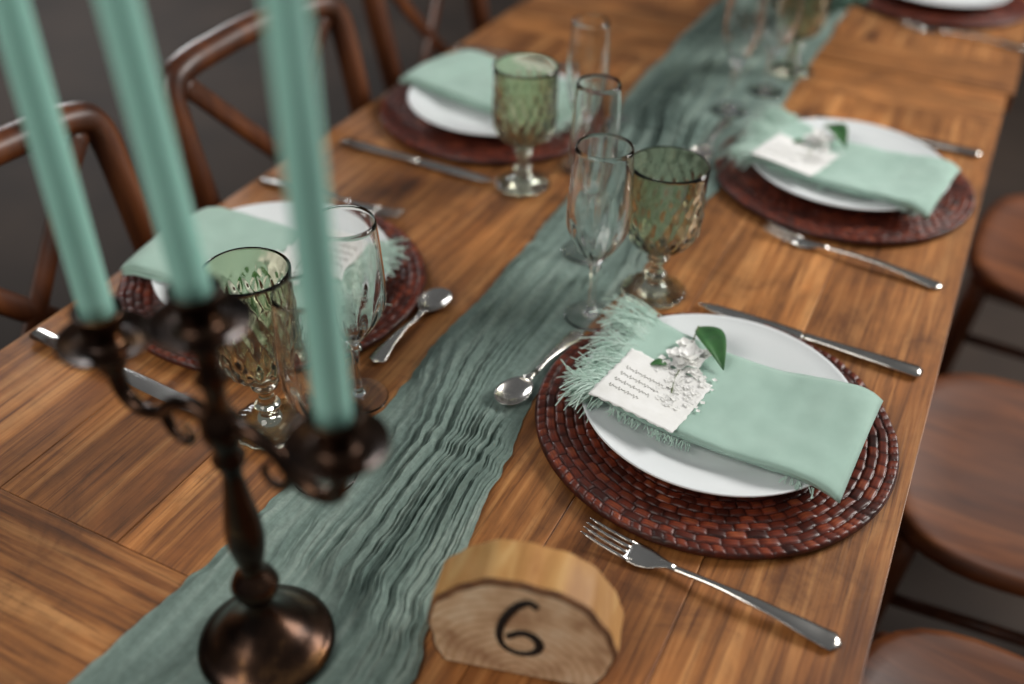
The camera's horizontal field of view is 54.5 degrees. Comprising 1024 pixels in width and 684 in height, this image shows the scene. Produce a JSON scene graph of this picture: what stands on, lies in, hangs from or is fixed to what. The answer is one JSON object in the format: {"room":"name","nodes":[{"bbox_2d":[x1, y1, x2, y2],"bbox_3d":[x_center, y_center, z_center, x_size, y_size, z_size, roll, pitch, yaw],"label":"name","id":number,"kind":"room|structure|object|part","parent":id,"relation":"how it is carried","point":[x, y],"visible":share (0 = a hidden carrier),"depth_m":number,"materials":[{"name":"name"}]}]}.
{"room":"dining room","nodes":[
{"label":"dining room","id":0,"kind":"room"},
{"bbox_2d":[0,0,1023,656],"bbox_3d":[0.861,0.075,2.314,12.000,0.100,12.000,18,40,20],"label":"floor","id":1,"kind":"structure","parent":0,"point":[71,34],"depth_m":3.14,"materials":[{"name":"concrete"}]},
{"bbox_2d":[0,101,156,336],"bbox_3d":[-0.383,0.214,1.263,0.503,0.912,0.414,16,40,18],"label":"dining chair","id":2,"kind":"object","parent":1,"relation":"on","point":[85,123],"visible":0.15,"depth_m":1.18,"materials":[{"name":"brown wood"}]},
{"bbox_2d":[159,0,371,211],"bbox_3d":[-0.176,-0.022,1.577,0.503,0.912,0.414,20,41,22],"label":"dining chair","id":3,"kind":"object","parent":1,"relation":"on","point":[177,75],"visible":0.27,"depth_m":1.36,"materials":[{"name":"brown wood"}]},
{"bbox_2d":[362,0,489,92],"bbox_3d":[0.018,-0.338,1.996,0.503,0.912,0.414,16,40,18],"label":"dining chair","id":4,"kind":"object","parent":1,"relation":"on","point":[376,13],"visible":0.19,"depth_m":1.78,"materials":[{"name":"brown wood"}]},
{"bbox_2d":[0,3,1006,683],"bbox_3d":[0.017,0.234,1.379,0.883,0.750,1.737,18,40,20],"label":"dining table","id":5,"kind":"object","parent":1,"relation":"on","point":[105,515],"visible":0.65,"depth_m":0.94,"materials":[{"name":"brown wood"}]},
{"bbox_2d":[29,328,183,400],"bbox_3d":[-0.402,0.028,1.009,0.245,0.007,0.020,21,41,23],"label":"knife","id":6,"kind":"object","parent":5,"relation":"on","point":[143,383],"visible":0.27,"depth_m":1.00,"materials":[{"name":"silver metal"}]},
{"bbox_2d":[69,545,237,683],"bbox_3d":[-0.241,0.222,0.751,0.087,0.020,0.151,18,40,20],"label":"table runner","id":7,"kind":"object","parent":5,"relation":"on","point":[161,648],"depth_m":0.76,"materials":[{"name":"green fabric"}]},
{"bbox_2d":[0,0,390,683],"bbox_3d":[-0.180,-0.016,0.570,0.248,0.620,0.103,18,40,20],"label":"candelabra","id":8,"kind":"object","parent":7,"relation":"on","point":[269,631],"visible":1,"depth_m":0.56,"materials":[{"name":"brown metal"}]},
{"bbox_2d":[0,0,115,322],"bbox_3d":[-0.258,-0.133,0.540,0.021,0.302,0.021,18,40,20],"label":"candle","id":9,"kind":"object","parent":8,"relation":"on","point":[20,43],"depth_m":0.56,"materials":[{"name":"wax"}]},
{"bbox_2d":[95,0,213,302],"bbox_3d":[-0.182,-0.144,0.475,0.035,0.302,0.021,18,40,20],"label":"candle","id":10,"kind":"object","parent":8,"relation":"on","point":[123,22],"depth_m":0.50,"materials":[{"name":"wax"}]},
{"bbox_2d":[262,0,353,429],"bbox_3d":[-0.096,-0.073,0.467,0.021,0.302,0.021,18,40,20],"label":"candle","id":11,"kind":"object","parent":8,"relation":"on","point":[287,22],"depth_m":0.47,"materials":[{"name":"wax"}]},
{"bbox_2d":[206,247,301,448],"bbox_3d":[-0.229,0.009,0.899,0.078,0.178,0.078,-18,42,-23],"label":"goblet","id":12,"kind":"object","parent":5,"relation":"on","point":[252,273],"visible":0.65,"depth_m":0.88,"materials":[{"name":"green glass"}]},
{"bbox_2d":[116,204,426,370],"bbox_3d":[-0.272,-0.072,1.142,0.347,0.011,0.347,-6,38,-9],"label":"charger plate","id":13,"kind":"object","parent":5,"relation":"on","point":[404,290],"visible":0.06,"depth_m":1.11,"materials":[{"name":"brown wicker"}]},
{"bbox_2d":[151,201,391,301],"bbox_3d":[-0.270,-0.086,1.135,0.267,0.020,0.267,18,40,20],"label":"dinner plate","id":14,"kind":"object","parent":13,"relation":"on","point":[277,212],"visible":0.03,"depth_m":1.22,"materials":[{"name":"white ceramic"}]},
{"bbox_2d":[120,207,408,349],"bbox_3d":[-0.271,-0.078,1.103,0.316,0.037,0.224,12,39,13],"label":"napkin","id":15,"kind":"object","parent":14,"relation":"on","point":[220,229],"visible":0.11,"depth_m":1.15,"materials":[{"name":"fabric"}]},
{"bbox_2d":[260,176,406,216],"bbox_3d":[-0.237,-0.191,1.297,0.222,0.010,0.025,18,40,20],"label":"fork","id":16,"kind":"object","parent":5,"relation":"on","point":[374,209],"visible":0.62,"depth_m":1.28,"materials":[{"name":"silver metal"}]},
{"bbox_2d":[331,204,388,411],"bbox_3d":[-0.149,-0.026,0.926,0.067,0.201,0.067,-19,42,-24],"label":"champagne flute","id":17,"kind":"object","parent":5,"relation":"on","point":[361,275],"visible":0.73,"depth_m":0.89,"materials":[{"name":"clear glass"}]},
{"bbox_2d":[369,288,451,362],"bbox_3d":[-0.109,-0.020,1.081,0.034,0.010,0.146,18,41,21],"label":"spoon","id":18,"kind":"object","parent":5,"relation":"on","point":[433,299],"visible":1,"depth_m":1.09,"materials":[{"name":"silver metal"}]},
{"bbox_3d":[-0.119,-0.009,1.065,0.020,0.009,0.102,18,41,21],"label":"handle","id":19,"kind":"part","parent":18,"relation":"part of","materials":[{"name":"silver metal"}]},
{"bbox_2d":[418,288,451,310],"bbox_3d":[-0.087,-0.045,1.116,0.034,0.008,0.049,18,41,21],"label":"bowl","id":20,"kind":"object","parent":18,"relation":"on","point":[433,299],"depth_m":1.12,"materials":[{"name":"silver metal"}]},
{"bbox_2d":[340,138,492,181],"bbox_3d":[-0.135,-0.254,1.386,0.245,0.007,0.020,19,41,21],"label":"knife","id":21,"kind":"object","parent":5,"relation":"on","point":[354,143],"visible":1,"depth_m":1.38,"materials":[{"name":"silver metal"}]},
{"bbox_2d":[259,196,589,683],"bbox_3d":[-0.012,0.045,0.990,0.198,0.020,0.735,18,40,20],"label":"table runner","id":22,"kind":"object","parent":5,"relation":"on","point":[377,546],"depth_m":0.88,"materials":[{"name":"green fabric"}]},
{"bbox_2d":[270,276,355,487],"bbox_3d":[-0.167,0.040,0.840,0.058,0.201,0.058,-9,39,-14],"label":"champagne flute","id":23,"kind":"object","parent":22,"relation":"on","point":[287,326],"visible":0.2,"depth_m":0.79,"materials":[{"name":"clear glass"}]},
{"bbox_2d":[494,330,584,404],"bbox_3d":[0.031,0.025,1.024,0.034,0.010,0.151,24,43,26],"label":"spoon","id":24,"kind":"object","parent":22,"relation":"on","point":[513,391],"visible":1,"depth_m":1.00,"materials":[{"name":"silver metal"}]},
{"bbox_2d":[494,376,532,404],"bbox_3d":[0.002,0.050,0.992,0.034,0.008,0.049,24,43,26],"label":"bowl","id":25,"kind":"object","parent":24,"relation":"on","point":[513,391],"depth_m":0.99,"materials":[{"name":"silver metal"}]},
{"bbox_3d":[0.043,0.013,1.039,0.020,0.009,0.107,24,43,26],"label":"handle","id":26,"kind":"part","parent":24,"relation":"part of","materials":[{"name":"silver metal"}]},
{"bbox_2d":[379,83,571,165],"bbox_3d":[-0.027,-0.352,1.516,0.353,0.011,0.353,2,38,1],"label":"charger plate","id":27,"kind":"object","parent":5,"relation":"on","point":[397,116],"visible":0.16,"depth_m":1.43,"materials":[{"name":"brown wicker"}]},
{"bbox_2d":[408,73,571,135],"bbox_3d":[-0.023,-0.364,1.507,0.267,0.020,0.267,18,40,20],"label":"dinner plate","id":28,"kind":"object","parent":27,"relation":"on","point":[439,110],"visible":0.26,"depth_m":1.47,"materials":[{"name":"white ceramic"}]},
{"bbox_2d":[399,50,572,140],"bbox_3d":[-0.017,-0.379,1.508,0.303,0.032,0.221,25,43,27],"label":"napkin","id":29,"kind":"object","parent":28,"relation":"on","point":[464,76],"visible":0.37,"depth_m":1.53,"materials":[{"name":"fabric"}]},
{"bbox_2d":[457,45,566,69],"bbox_3d":[0.006,-0.483,1.687,0.222,0.010,0.025,18,40,20],"label":"fork","id":30,"kind":"object","parent":5,"relation":"on","point":[462,47],"visible":0.41,"depth_m":1.70,"materials":[{"name":"silver metal"}]},
{"bbox_2d":[427,539,623,683],"bbox_3d":[0.010,0.196,0.727,0.141,0.103,0.042,8,38,9],"label":"table number","id":31,"kind":"object","parent":5,"relation":"on","point":[519,607],"visible":1,"depth_m":0.71,"materials":[{"name":"brown wood"}]},
{"bbox_2d":[492,52,559,196],"bbox_3d":[0.016,-0.279,1.292,0.086,0.168,0.084,5,38,4],"label":"goblet","id":32,"kind":"object","parent":5,"relation":"on","point":[525,85],"visible":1,"depth_m":1.26,"materials":[{"name":"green glass"}]},
{"bbox_2d":[560,13,609,173],"bbox_3d":[0.098,-0.326,1.322,0.058,0.206,0.058,-9,39,-14],"label":"champagne flute","id":33,"kind":"object","parent":5,"relation":"on","point":[590,33],"visible":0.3,"depth_m":1.27,"materials":[{"name":"clear glass"}]},
{"bbox_2d":[621,146,710,308],"bbox_3d":[0.164,-0.123,1.095,0.088,0.163,0.086,18,40,20],"label":"goblet","id":34,"kind":"object","parent":5,"relation":"on","point":[671,182],"visible":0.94,"depth_m":1.06,"materials":[{"name":"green glass"}]},
{"bbox_2d":[595,0,797,304],"bbox_3d":[0.266,-0.334,1.494,0.232,0.020,1.038,18,40,20],"label":"table runner","id":35,"kind":"object","parent":5,"relation":"on","point":[671,103],"depth_m":1.57,"materials":[{"name":"green fabric"}]},
{"bbox_2d":[562,73,621,263],"bbox_3d":[0.092,-0.196,1.144,0.058,0.216,0.058,-9,39,-14],"label":"champagne flute","id":36,"kind":"object","parent":35,"relation":"on","point":[597,101],"visible":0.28,"depth_m":1.08,"materials":[{"name":"clear glass"}]},
{"bbox_2d":[564,133,634,331],"bbox_3d":[0.089,-0.111,1.040,0.067,0.207,0.067,-17,41,-23],"label":"champagne flute","id":37,"kind":"object","parent":35,"relation":"on","point":[601,187],"visible":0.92,"depth_m":1.00,"materials":[{"name":"clear glass"}]},
{"bbox_2d":[620,116,632,129],"bbox_3d":[0.143,-0.303,1.458,0.034,0.010,0.131,18,40,20],"label":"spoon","id":38,"kind":"object","parent":35,"relation":"on","point":[622,117],"visible":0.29,"depth_m":1.50,"materials":[{"name":"silver metal"}]},
{"bbox_2d":[689,118,733,158],"bbox_3d":[0.290,-0.295,1.441,0.034,0.010,0.161,18,40,20],"label":"spoon","id":39,"kind":"object","parent":35,"relation":"on","point":[704,150],"visible":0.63,"depth_m":1.42,"materials":[{"name":"silver metal"}]},
{"bbox_2d":[689,145,712,158],"bbox_3d":[0.266,-0.264,1.402,0.034,0.008,0.049,18,40,20],"label":"bowl","id":40,"kind":"object","parent":39,"relation":"on","point":[706,151],"depth_m":1.41,"materials":[{"name":"silver metal"}]},
{"bbox_3d":[0.300,-0.307,1.457,0.020,0.009,0.117,18,40,20],"label":"handle","id":41,"kind":"part","parent":39,"relation":"part of","materials":[{"name":"silver metal"}]},
{"bbox_2d":[711,0,766,117],"bbox_3d":[0.340,-0.447,1.479,0.058,0.216,0.058,-9,39,-14],"label":"champagne flute","id":42,"kind":"object","parent":35,"relation":"on","point":[744,19],"visible":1,"depth_m":1.45,"materials":[{"name":"clear glass"}]},
{"bbox_2d":[747,0,803,97],"bbox_3d":[0.411,-0.482,1.548,0.065,0.191,0.065,-22,43,-27],"label":"wine glass","id":43,"kind":"object","parent":35,"relation":"on","point":[782,18],"visible":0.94,"depth_m":1.52,"materials":[{"name":"clear glass"}]},
{"bbox_2d":[771,0,830,78],"bbox_3d":[0.469,-0.521,1.622,0.084,0.165,0.086,-14,40,-19],"label":"goblet","id":44,"kind":"object","parent":35,"relation":"on","point":[815,13],"visible":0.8,"depth_m":1.60,"materials":[{"name":"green glass"}]},
{"bbox_2d":[829,0,870,14],"bbox_3d":[0.497,-0.669,1.772,0.273,0.207,0.308,4,38,3],"label":"napkin","id":45,"kind":"object","parent":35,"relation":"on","point":[836,5],"visible":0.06,"depth_m":1.75,"materials":[{"name":"green fabric"}]},
{"bbox_2d":[580,517,841,650],"bbox_3d":[0.158,0.195,0.808,0.222,0.010,0.025,21,41,23],"label":"fork","id":46,"kind":"object","parent":5,"relation":"on","point":[638,554],"visible":1,"depth_m":0.80,"materials":[{"name":"silver metal"}]},
{"bbox_2d":[535,312,898,559],"bbox_3d":[0.195,0.076,0.966,0.347,0.011,0.347,-1,38,-4],"label":"charger plate","id":47,"kind":"object","parent":5,"relation":"on","point":[650,508],"visible":0.42,"depth_m":0.88,"materials":[{"name":"brown wicker"}]},
{"bbox_2d":[582,314,847,497],"bbox_3d":[0.199,0.059,0.964,0.267,0.020,0.267,18,40,20],"label":"dinner plate","id":48,"kind":"object","parent":47,"relation":"on","point":[700,469],"visible":0.39,"depth_m":0.92,"materials":[{"name":"white ceramic"}]},
{"bbox_2d":[555,293,882,503],"bbox_3d":[0.190,0.043,0.962,0.303,0.037,0.200,20,41,23],"label":"napkin","id":49,"kind":"object","parent":48,"relation":"on","point":[813,431],"visible":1,"depth_m":0.94,"materials":[{"name":"fabric"}]},
{"bbox_3d":[0.171,0.017,0.985,0.004,0.007,0.110,15,39,17],"label":"sprig stem","id":50,"kind":"part","parent":49,"relation":"part of","materials":[{"name":"white plant"}]},
{"bbox_2d":[699,303,922,376],"bbox_3d":[0.319,-0.006,1.079,0.245,0.007,0.020,19,41,22],"label":"knife","id":51,"kind":"object","parent":5,"relation":"on","point":[907,368],"visible":0.95,"depth_m":1.06,"materials":[{"name":"silver metal"}]},
{"bbox_2d":[714,129,974,245],"bbox_3d":[0.453,-0.226,1.369,0.347,0.011,0.347,-10,39,-14],"label":"charger plate","id":52,"kind":"object","parent":5,"relation":"on","point":[748,187],"visible":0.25,"depth_m":1.29,"materials":[{"name":"brown wicker"}]},
{"bbox_2d":[752,118,950,210],"bbox_3d":[0.458,-0.240,1.362,0.267,0.020,0.267,18,40,20],"label":"dinner plate","id":53,"kind":"object","parent":52,"relation":"on","point":[879,137],"visible":0.41,"depth_m":1.38,"materials":[{"name":"white ceramic"}]},
{"bbox_2d":[720,102,960,218],"bbox_3d":[0.443,-0.255,1.359,0.302,0.037,0.204,24,43,26],"label":"napkin","id":54,"kind":"object","parent":53,"relation":"on","point":[785,143],"visible":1,"depth_m":1.34,"materials":[{"name":"fabric"}]},
{"bbox_2d":[762,221,942,288],"bbox_3d":[0.411,-0.106,1.210,0.222,0.010,0.025,23,42,25],"label":"fork","id":55,"kind":"object","parent":5,"relation":"on","point":[800,241],"visible":1,"depth_m":1.21,"materials":[{"name":"silver metal"}]},
{"bbox_2d":[814,115,981,156],"bbox_3d":[0.571,-0.310,1.484,0.245,0.007,0.020,20,41,22],"label":"knife","id":56,"kind":"object","parent":5,"relation":"on","point":[952,147],"visible":0.48,"depth_m":1.45,"materials":[{"name":"silver metal"}]},
{"bbox_2d":[526,0,1023,111],"bbox_3d":[0.861,-0.771,2.719,0.886,0.750,1.999,18,40,20],"label":"dining table","id":57,"kind":"object","parent":1,"relation":"on","point":[864,37],"visible":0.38,"depth_m":1.80,"materials":[{"name":"brown wood"}]},
{"bbox_2d":[863,0,1023,28],"bbox_3d":[0.848,-0.689,1.986,0.347,0.011,0.347,-3,38,-6],"label":"charger plate","id":58,"kind":"object","parent":57,"relation":"on","point":[1009,12],"visible":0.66,"depth_m":1.90,"materials":[{"name":"brown wicker"}]},
{"bbox_2d":[915,0,1006,6],"bbox_3d":[0.853,-0.707,1.984,0.267,0.020,0.267,18,40,20],"label":"dinner plate","id":59,"kind":"object","parent":58,"relation":"on","point":[956,3],"visible":1,"depth_m":1.91,"materials":[{"name":"white ceramic"}]},
{"bbox_2d":[900,18,1023,49],"bbox_3d":[0.822,-0.564,1.820,0.222,0.010,0.025,21,41,23],"label":"fork","id":60,"kind":"object","parent":57,"relation":"on","point":[911,24],"visible":1,"depth_m":1.82,"materials":[{"name":"silver metal"}]},
{"bbox_2d":[861,628,1023,683],"bbox_3d":[0.540,0.483,0.946,0.503,0.912,0.414,19,41,22],"label":"dining chair","id":61,"kind":"object","parent":1,"relation":"on","point":[919,655],"visible":0.79,"depth_m":1.11,"materials":[{"name":"brown wood"}]},
{"bbox_3d":[0.540,0.483,0.946,0.503,0.912,0.401,19,41,22],"label":"bentwood frame","id":62,"kind":"part","parent":61,"relation":"part of","materials":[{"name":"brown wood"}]},
{"bbox_2d":[873,374,1023,647],"bbox_3d":[0.765,0.198,1.324,0.503,0.912,0.414,16,40,18],"label":"dining chair","id":63,"kind":"object","parent":1,"relation":"on","point":[963,512],"visible":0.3,"depth_m":1.32,"materials":[{"name":"brown wood"}]},
{"bbox_3d":[0.765,0.198,1.324,0.503,0.912,0.401,16,40,18],"label":"bentwood frame","id":64,"kind":"part","parent":63,"relation":"part of","materials":[{"name":"brown wood"}]},
{"bbox_3d":[0.725,0.197,1.345,0.410,0.031,0.414,16,40,18],"label":"seat","id":65,"kind":"part","parent":63,"relation":"part of","materials":[{"name":"brown wood"}]},
{"bbox_2d":[938,195,1023,375],"bbox_3d":[1.088,-0.137,1.772,0.503,0.912,0.414,21,41,23],"label":"dining chair","id":66,"kind":"object","parent":1,"relation":"on","point":[995,257],"visible":0.7,"depth_m":1.80,"materials":[{"name":"brown wood"}]},
{"bbox_3d":[1.088,-0.137,1.772,0.503,0.912,0.401,21,41,23],"label":"bentwood frame","id":67,"kind":"part","parent":66,"relation":"part of","materials":[{"name":"brown wood"}]},
{"bbox_3d":[1.051,-0.141,1.796,0.410,0.031,0.414,21,41,23],"label":"seat","id":68,"kind":"part","parent":66,"relation":"part of","materials":[{"name":"brown wood"}]}
]}

